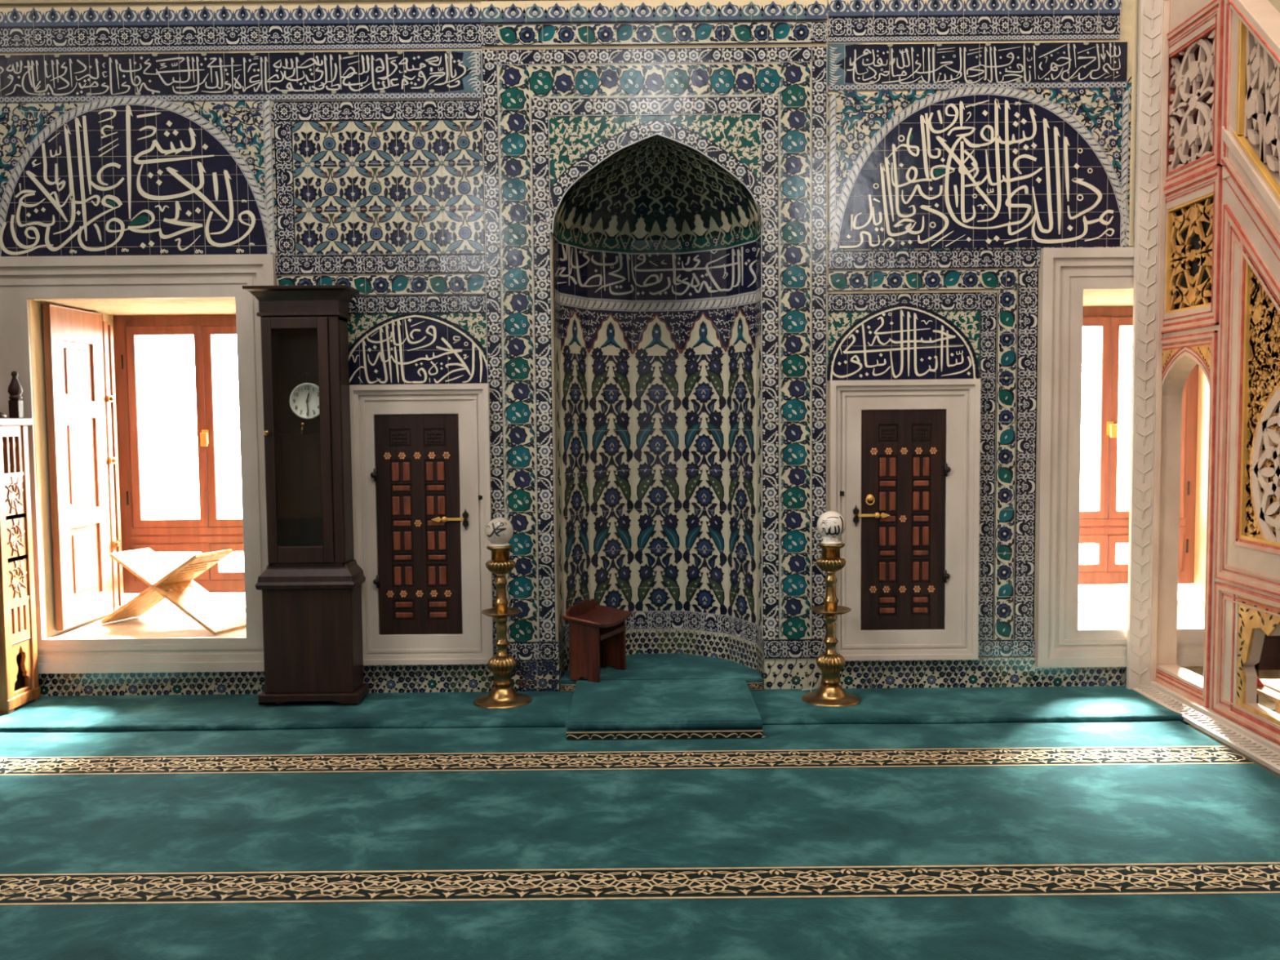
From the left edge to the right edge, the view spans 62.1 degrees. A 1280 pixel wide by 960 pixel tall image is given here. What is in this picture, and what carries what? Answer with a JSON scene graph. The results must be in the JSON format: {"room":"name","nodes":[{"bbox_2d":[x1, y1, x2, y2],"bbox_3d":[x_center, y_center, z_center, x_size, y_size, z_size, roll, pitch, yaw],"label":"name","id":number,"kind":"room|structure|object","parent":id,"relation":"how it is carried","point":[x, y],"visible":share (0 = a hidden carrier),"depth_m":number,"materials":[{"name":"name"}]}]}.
{"room":"mosque","nodes":[
{"label":"mosque","id":0,"kind":"room"},
{"bbox_2d":[0,0,1279,685],"bbox_3d":[-0.026,-2.794,6.319,12.000,8.020,0.950,-1,3,0],"label":"wall","id":1,"kind":"structure","parent":0,"point":[1093,614],"depth_m":6.07,"materials":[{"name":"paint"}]},
{"bbox_2d":[42,303,123,631],"bbox_3d":[-3.351,-0.086,6.453,0.078,1.878,0.704,-1,3,0],"label":"wooden shutter","id":2,"kind":"object","parent":1,"relation":"attached to","point":[78,344],"visible":1,"depth_m":6.40,"materials":[{"name":"brown wood"}]},
{"bbox_2d":[0,253,276,673],"bbox_3d":[-2.911,-0.076,5.982,1.786,2.345,0.047,-1,3,0],"label":"window surround","id":3,"kind":"object","parent":1,"relation":"attached to","point":[23,279],"visible":0.73,"depth_m":5.95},
{"bbox_2d":[0,94,280,256],"bbox_3d":[-3.117,-1.650,5.901,2.326,0.978,0.009,-1,3,0],"label":"lunette","id":4,"kind":"object","parent":1,"relation":"attached to","point":[137,175],"visible":1,"depth_m":5.90,"materials":[{"name":"blue tile"}]},
{"bbox_2d":[101,547,245,635],"bbox_3d":[-2.802,0.645,6.396,0.928,0.460,0.280,1,4,24],"label":"folding bookrest","id":5,"kind":"object","parent":1,"relation":"on","point":[176,585],"visible":0.96,"depth_m":6.35,"materials":[{"name":"brown wood"}]},
{"bbox_2d":[113,314,244,593],"bbox_3d":[-2.827,-0.170,6.962,1.188,1.835,0.166,-1,3,0],"label":"window","id":6,"kind":"structure","parent":1,"relation":"in","point":[208,533],"depth_m":6.94,"materials":[{"name":"brown wood"}]},
{"bbox_2d":[0,1,480,27],"bbox_3d":[-2.600,-2.555,5.848,3.465,0.117,0.007,-1,3,0],"label":"decorative tile border","id":7,"kind":"object","parent":1,"relation":"attached to","point":[433,12],"visible":1,"depth_m":5.85,"materials":[{"name":"tile"}]},
{"bbox_2d":[0,49,481,102],"bbox_3d":[-2.599,-2.222,5.867,3.450,0.261,0.005,-1,3,0],"label":"frieze","id":8,"kind":"object","parent":1,"relation":"attached to","point":[433,74],"visible":1,"depth_m":5.87,"materials":[{"name":"tile"}]},
{"bbox_2d":[0,22,481,52],"bbox_3d":[-2.599,-2.430,5.856,3.453,0.133,0.005,-1,3,0],"label":"frieze","id":9,"kind":"object","parent":1,"relation":"attached to","point":[384,36],"visible":1,"depth_m":5.86,"materials":[{"name":"tile"}]},
{"bbox_2d":[38,660,559,696],"bbox_3d":[-2.381,1.155,6.072,3.849,0.224,0.005,-1,3,0],"label":"baseboard","id":10,"kind":"structure","parent":1,"relation":"attached to","point":[192,682],"depth_m":6.07,"materials":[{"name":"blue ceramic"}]},
{"bbox_2d":[272,99,484,274],"bbox_3d":[-1.453,-1.624,5.904,1.170,0.944,0.005,-1,3,0],"label":"tile border","id":11,"kind":"structure","parent":1,"relation":"attached to","point":[288,263],"depth_m":5.90,"materials":[{"name":"tile"}]},
{"bbox_2d":[276,273,485,295],"bbox_3d":[-1.439,-1.089,5.935,1.194,0.112,0.005,-1,3,0],"label":"tile border","id":12,"kind":"structure","parent":1,"relation":"attached to","point":[389,284],"depth_m":5.94,"materials":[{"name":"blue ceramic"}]},
{"bbox_2d":[292,120,484,255],"bbox_3d":[-1.396,-1.621,5.905,1.049,0.730,0.006,-1,3,0],"label":"tile panel","id":13,"kind":"object","parent":1,"relation":"attached to","point":[361,187],"visible":1,"depth_m":5.91,"materials":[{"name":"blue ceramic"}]},
{"bbox_2d":[348,294,485,314],"bbox_3d":[-1.445,-0.979,5.943,1.166,0.098,0.005,-1,3,0],"label":"tile border","id":14,"kind":"structure","parent":1,"relation":"attached to","point":[468,303],"depth_m":5.94,"materials":[{"name":"tile"}]},
{"bbox_2d":[347,311,487,385],"bbox_3d":[-1.308,-0.732,5.958,0.978,0.440,0.008,-1,3,0],"label":"lunette","id":15,"kind":"object","parent":1,"relation":"attached to","point":[421,348],"visible":0.86,"depth_m":5.96,"materials":[{"name":"blue tile"}]},
{"bbox_2d":[349,383,493,665],"bbox_3d":[-1.231,0.255,6.003,0.789,1.589,0.047,-1,3,0],"label":"surround","id":16,"kind":"object","parent":1,"relation":"attached to","point":[471,402],"visible":0.88,"depth_m":5.99,"materials":[{"name":"wood"}]},
{"bbox_2d":[370,413,468,634],"bbox_3d":[-1.239,0.255,5.999,0.547,1.246,0.048,-1,3,0],"label":"door","id":17,"kind":"structure","parent":16,"relation":"attached to","point":[416,473],"depth_m":6.01,"materials":[{"name":"brown wood"}]},
{"bbox_2d":[0,0,1137,246],"bbox_3d":[-1.639,-2.000,5.867,8.760,1.480,0.045,-1,3,0],"label":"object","id":18,"kind":"structure","parent":1,"relation":"attached to","point":[2,2],"depth_m":5.85,"materials":[{"name":"paint"}]},
{"bbox_2d":[479,0,828,23],"bbox_3d":[0.077,-2.578,5.842,1.921,0.120,0.007,-1,3,0],"label":"decorative tile border","id":19,"kind":"object","parent":1,"relation":"attached to","point":[562,11],"visible":1,"depth_m":5.84,"materials":[{"name":"tile"}]},
{"bbox_2d":[481,46,826,691],"bbox_3d":[0.096,-0.586,6.239,1.902,3.631,0.773,-1,3,0],"label":"niche","id":20,"kind":"object","parent":1,"relation":"attached to","point":[682,376],"visible":0.93,"depth_m":6.05,"materials":[{"name":"tile"}]},
{"bbox_2d":[559,653,763,691],"bbox_3d":[0.123,1.144,6.383,1.162,0.063,0.678,-1,3,0],"label":"carpet","id":21,"kind":"object","parent":20,"relation":"on","point":[657,666],"visible":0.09,"depth_m":6.26,"materials":[{"name":"teal carpet"}]},
{"bbox_2d":[561,599,631,682],"bbox_3d":[-0.244,0.918,6.161,0.243,0.422,0.427,1,4,25],"label":"stool","id":22,"kind":"object","parent":21,"relation":"on","point":[597,633],"visible":1,"depth_m":6.06,"materials":[{"name":"brown wood"}]},
{"bbox_2d":[480,22,827,45],"bbox_3d":[0.078,-2.454,5.849,1.909,0.112,0.005,-1,3,0],"label":"tile border","id":23,"kind":"structure","parent":1,"relation":"attached to","point":[739,32],"depth_m":5.85,"materials":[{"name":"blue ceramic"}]},
{"bbox_2d":[826,302,980,382],"bbox_3d":[1.466,-0.764,5.958,0.900,0.450,0.008,-1,3,0],"label":"lunette","id":24,"kind":"object","parent":1,"relation":"attached to","point":[927,344],"visible":1,"depth_m":5.96,"materials":[{"name":"blue tile"}]},
{"bbox_2d":[829,378,980,661],"bbox_3d":[1.489,0.230,6.003,0.843,1.589,0.047,-1,3,0],"label":"surround","id":25,"kind":"object","parent":1,"relation":"attached to","point":[960,397],"visible":0.91,"depth_m":5.99,"materials":[{"name":"wood"}]},
{"bbox_2d":[853,409,951,630],"bbox_3d":[1.475,0.230,5.999,0.550,1.246,0.048,-1,3,0],"label":"door","id":26,"kind":"structure","parent":25,"relation":"attached to","point":[904,469],"depth_m":6.01,"materials":[{"name":"brown wood"}]},
{"bbox_2d":[827,291,996,639],"bbox_3d":[1.530,-0.066,5.999,0.942,1.966,0.005,-1,3,0],"label":"tile border","id":27,"kind":"structure","parent":1,"relation":"attached to","point":[985,302],"depth_m":5.97,"materials":[{"name":"tile"}]},
{"bbox_2d":[826,269,1022,641],"bbox_3d":[1.595,-0.124,5.995,1.088,2.098,0.005,-1,3,0],"label":"tile border","id":28,"kind":"structure","parent":1,"relation":"attached to","point":[948,279],"depth_m":5.97,"materials":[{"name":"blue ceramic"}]},
{"bbox_2d":[827,248,1039,657],"bbox_3d":[1.650,-0.135,5.995,1.183,2.298,0.005,-1,3,0],"label":"tile border","id":29,"kind":"structure","parent":1,"relation":"attached to","point":[1028,278],"depth_m":5.97,"materials":[{"name":"tile"}]},
{"bbox_2d":[761,657,1126,688],"bbox_3d":[1.734,1.118,6.072,2.085,0.220,0.005,-1,3,0],"label":"baseboard","id":30,"kind":"structure","parent":1,"relation":"attached to","point":[981,672],"depth_m":6.07,"materials":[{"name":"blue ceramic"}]},
{"bbox_2d":[827,14,1119,41],"bbox_3d":[1.839,-2.487,5.855,1.609,0.133,0.005,-1,3,0],"label":"frieze","id":31,"kind":"object","parent":1,"relation":"attached to","point":[1041,27],"visible":1,"depth_m":5.86,"materials":[{"name":"tile"}]},
{"bbox_2d":[827,0,1121,17],"bbox_3d":[1.837,-2.612,5.847,1.621,0.118,0.007,-1,3,0],"label":"decorative tile border","id":32,"kind":"object","parent":1,"relation":"attached to","point":[837,8],"visible":1,"depth_m":5.85,"materials":[{"name":"tile"}]},
{"bbox_2d":[827,41,1127,90],"bbox_3d":[1.860,-2.285,5.865,1.653,0.254,0.005,-1,3,0],"label":"frieze","id":33,"kind":"object","parent":1,"relation":"attached to","point":[851,66],"visible":1,"depth_m":5.87,"materials":[{"name":"tile"}]},
{"bbox_2d":[826,76,1137,263],"bbox_3d":[1.897,-1.724,5.899,1.797,1.058,0.009,-1,3,0],"label":"lunette","id":34,"kind":"object","parent":1,"relation":"attached to","point":[977,167],"visible":1,"depth_m":5.90,"materials":[{"name":"blue tile"}]},
{"bbox_2d":[1035,247,1204,667],"bbox_3d":[3.071,-0.120,5.983,1.661,2.359,0.047,-1,3,0],"label":"window surround","id":35,"kind":"object","parent":1,"relation":"attached to","point":[1065,273],"visible":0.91,"depth_m":5.98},
{"bbox_2d":[1078,306,1198,584],"bbox_3d":[3.058,-0.225,6.962,1.188,1.835,0.166,-1,3,0],"label":"window","id":36,"kind":"structure","parent":1,"relation":"in","point":[1104,526],"depth_m":6.95,"materials":[{"name":"brown wood"}]},
{"bbox_2d":[1187,694,1279,777],"bbox_3d":[0.016,1.726,0.279,12.400,0.280,13.550,-1,3,0],"label":"floor","id":37,"kind":"structure","parent":0,"point":[1263,701],"depth_m":5.27,"materials":[{"name":"stone"}]},
{"bbox_2d":[0,685,1191,731],"bbox_3d":[-1.538,1.247,5.746,8.700,0.048,0.664,-1,3,0],"label":"carpet","id":38,"kind":"object","parent":37,"relation":"on","point":[922,705],"visible":0.78,"depth_m":5.66,"materials":[{"name":"teal carpet"}]},
{"bbox_2d":[0,370,40,714],"bbox_3d":[-3.697,0.330,5.803,0.640,1.846,0.340,-1,3,0],"label":"seat","id":39,"kind":"object","parent":38,"relation":"on","point":[19,665],"visible":1,"depth_m":5.82,"materials":[{"name":"brown wood"}]},
{"bbox_2d":[0,412,6,417],"bbox_3d":[-3.523,-0.440,5.682,0.258,0.218,0.110,-1,3,0],"label":"gooseneck lamp","id":40,"kind":"object","parent":39,"relation":"on","point":[2,415],"visible":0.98,"depth_m":5.68,"materials":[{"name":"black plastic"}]},
{"bbox_2d":[241,284,368,705],"bbox_3d":[-1.819,0.087,5.831,0.556,2.264,0.264,-1,3,0],"label":"clock","id":41,"kind":"object","parent":38,"relation":"on","point":[312,580],"visible":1,"depth_m":5.79,"materials":[{"name":"brown wood"}]},
{"bbox_2d":[473,544,532,709],"bbox_3d":[-0.761,0.792,5.848,0.320,0.864,0.320,-1,3,0],"label":"candlestick","id":42,"kind":"object","parent":38,"relation":"on","point":[503,695],"visible":0.99,"depth_m":5.81,"materials":[{"name":"gold metal"}]},
{"bbox_2d":[484,516,513,546],"bbox_3d":[-0.769,0.281,5.816,0.155,0.160,0.156,-1,3,0],"label":"globe lamp","id":43,"kind":"object","parent":42,"relation":"on","point":[499,531],"visible":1,"depth_m":5.76,"materials":[{"name":"white glass"}]},
{"bbox_2d":[486,544,514,560],"bbox_3d":[-0.764,0.398,5.824,0.150,0.074,0.150,-1,3,0],"label":"socket","id":44,"kind":"object","parent":42,"relation":"attached to","point":[498,553],"depth_m":5.78,"materials":[{"name":"gold metal"}]},
{"bbox_2d":[485,559,515,574],"bbox_3d":[-0.764,0.473,5.829,0.164,0.078,0.165,-1,3,0],"label":"cup","id":45,"kind":"object","parent":42,"relation":"on","point":[497,566],"depth_m":5.77,"materials":[{"name":"gold metal"}]},
{"bbox_2d":[480,607,521,617],"bbox_3d":[-0.761,0.729,5.844,0.220,0.021,0.220,-1,3,0],"label":"drip tray","id":46,"kind":"object","parent":42,"relation":"on","point":[496,611],"depth_m":5.82,"materials":[{"name":"gold metal"}]},
{"bbox_2d":[801,542,860,706],"bbox_3d":[1.043,0.776,5.818,0.320,0.864,0.320,-1,3,0],"label":"candlestick","id":47,"kind":"object","parent":38,"relation":"on","point":[829,693],"visible":0.99,"depth_m":5.78,"materials":[{"name":"gold metal"}]},
{"bbox_2d":[801,586,826,692],"bbox_3d":[0.992,0.777,5.932,0.186,0.844,0.059,1,4,19],"label":"power cable","id":48,"kind":"object","parent":47,"relation":"hanging from","point":[820,677],"visible":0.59,"depth_m":5.94,"materials":[{"name":"plastic"}]},
{"bbox_2d":[817,542,844,558],"bbox_3d":[1.040,0.382,5.794,0.150,0.074,0.150,-1,3,0],"label":"socket","id":49,"kind":"object","parent":47,"relation":"attached to","point":[828,551],"depth_m":5.75,"materials":[{"name":"gold metal"}]},
{"bbox_2d":[815,556,846,572],"bbox_3d":[1.040,0.458,5.798,0.164,0.078,0.165,-1,3,0],"label":"cup","id":50,"kind":"object","parent":47,"relation":"on","point":[828,564],"depth_m":5.74,"materials":[{"name":"gold metal"}]},
{"bbox_2d":[810,604,851,615],"bbox_3d":[1.043,0.714,5.814,0.220,0.021,0.220,-1,3,0],"label":"drip tray","id":51,"kind":"object","parent":47,"relation":"on","point":[827,610],"depth_m":5.79,"materials":[{"name":"gold metal"}]},
{"bbox_2d":[817,511,845,544],"bbox_3d":[1.040,0.257,5.786,0.155,0.178,0.156,-1,3,0],"label":"globe lamp","id":52,"kind":"object","parent":47,"relation":"on","point":[831,525],"visible":1,"depth_m":5.74,"materials":[{"name":"white glass"}]},
{"bbox_2d":[0,720,1279,959],"bbox_3d":[-1.562,1.605,0.040,8.645,0.021,10.888,-1,3,0],"label":"carpet","id":53,"kind":"object","parent":37,"relation":"on","point":[1129,840],"visible":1,"depth_m":3.94,"materials":[{"name":"teal carpet"}]},
{"bbox_2d":[565,679,764,739],"bbox_3d":[0.125,1.198,5.619,0.977,0.084,0.858,-1,3,0],"label":"step","id":54,"kind":"structure","parent":53,"relation":"on","point":[668,708],"depth_m":5.39,"materials":[{"name":"carpet"}]},
{"bbox_2d":[1125,0,1279,773],"bbox_3d":[2.877,-0.712,4.589,0.276,3.983,2.766,-1,3,0],"label":"minbar","id":55,"kind":"structure","parent":37,"relation":"on","point":[1206,283],"depth_m":5.38,"materials":[{"name":"stone"}]},
{"bbox_2d":[1254,633,1279,703],"bbox_3d":[3.625,1.001,5.853,0.670,0.399,0.240,-1,3,0],"label":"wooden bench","id":56,"kind":"object","parent":37,"relation":"on","point":[1269,660],"visible":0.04,"depth_m":5.74,"materials":[{"name":"brown wood"}]},
{"bbox_3d":[4.480,1.545,0.120,2.870,0.016,11.050,-1,3,0],"label":"carpet","id":57,"kind":"object","parent":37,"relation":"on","visible":0},
{"bbox_2d":[1257,685,1279,714],"bbox_3d":[3.331,1.139,5.320,0.500,0.194,0.400,-1,3,0],"label":"table","id":58,"kind":"object","parent":57,"relation":"on","point":[1268,693],"visible":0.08,"depth_m":5.23,"materials":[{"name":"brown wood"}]},
{"bbox_2d":[1257,675,1263,686],"bbox_3d":[3.115,1.006,5.412,0.054,0.062,0.120,-1,3,0],"label":"pouch","id":59,"kind":"object","parent":58,"relation":"on","point":[1260,683],"visible":0.21,"depth_m":5.35,"materials":[{"name":"fabric"}]},
{"bbox_2d":[1259,679,1279,692],"bbox_3d":[3.290,1.034,5.324,0.280,0.012,0.260,-1,3,0],"label":"paper sheets","id":60,"kind":"object","parent":58,"relation":"on","point":[1274,684],"visible":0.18,"depth_m":5.37,"materials":[{"name":"white paper"}]},
{"label":"outside","id":61,"kind":"structure","parent":0,"visible":0},
{"bbox_2d":[124,453,1193,608],"bbox_3d":[0.005,0.485,36.595,60.000,0.200,59.000,-1,3,0],"label":"ground","id":62,"kind":"structure","parent":61,"point":[171,489],"depth_m":32.94,"materials":[{"name":"white"}]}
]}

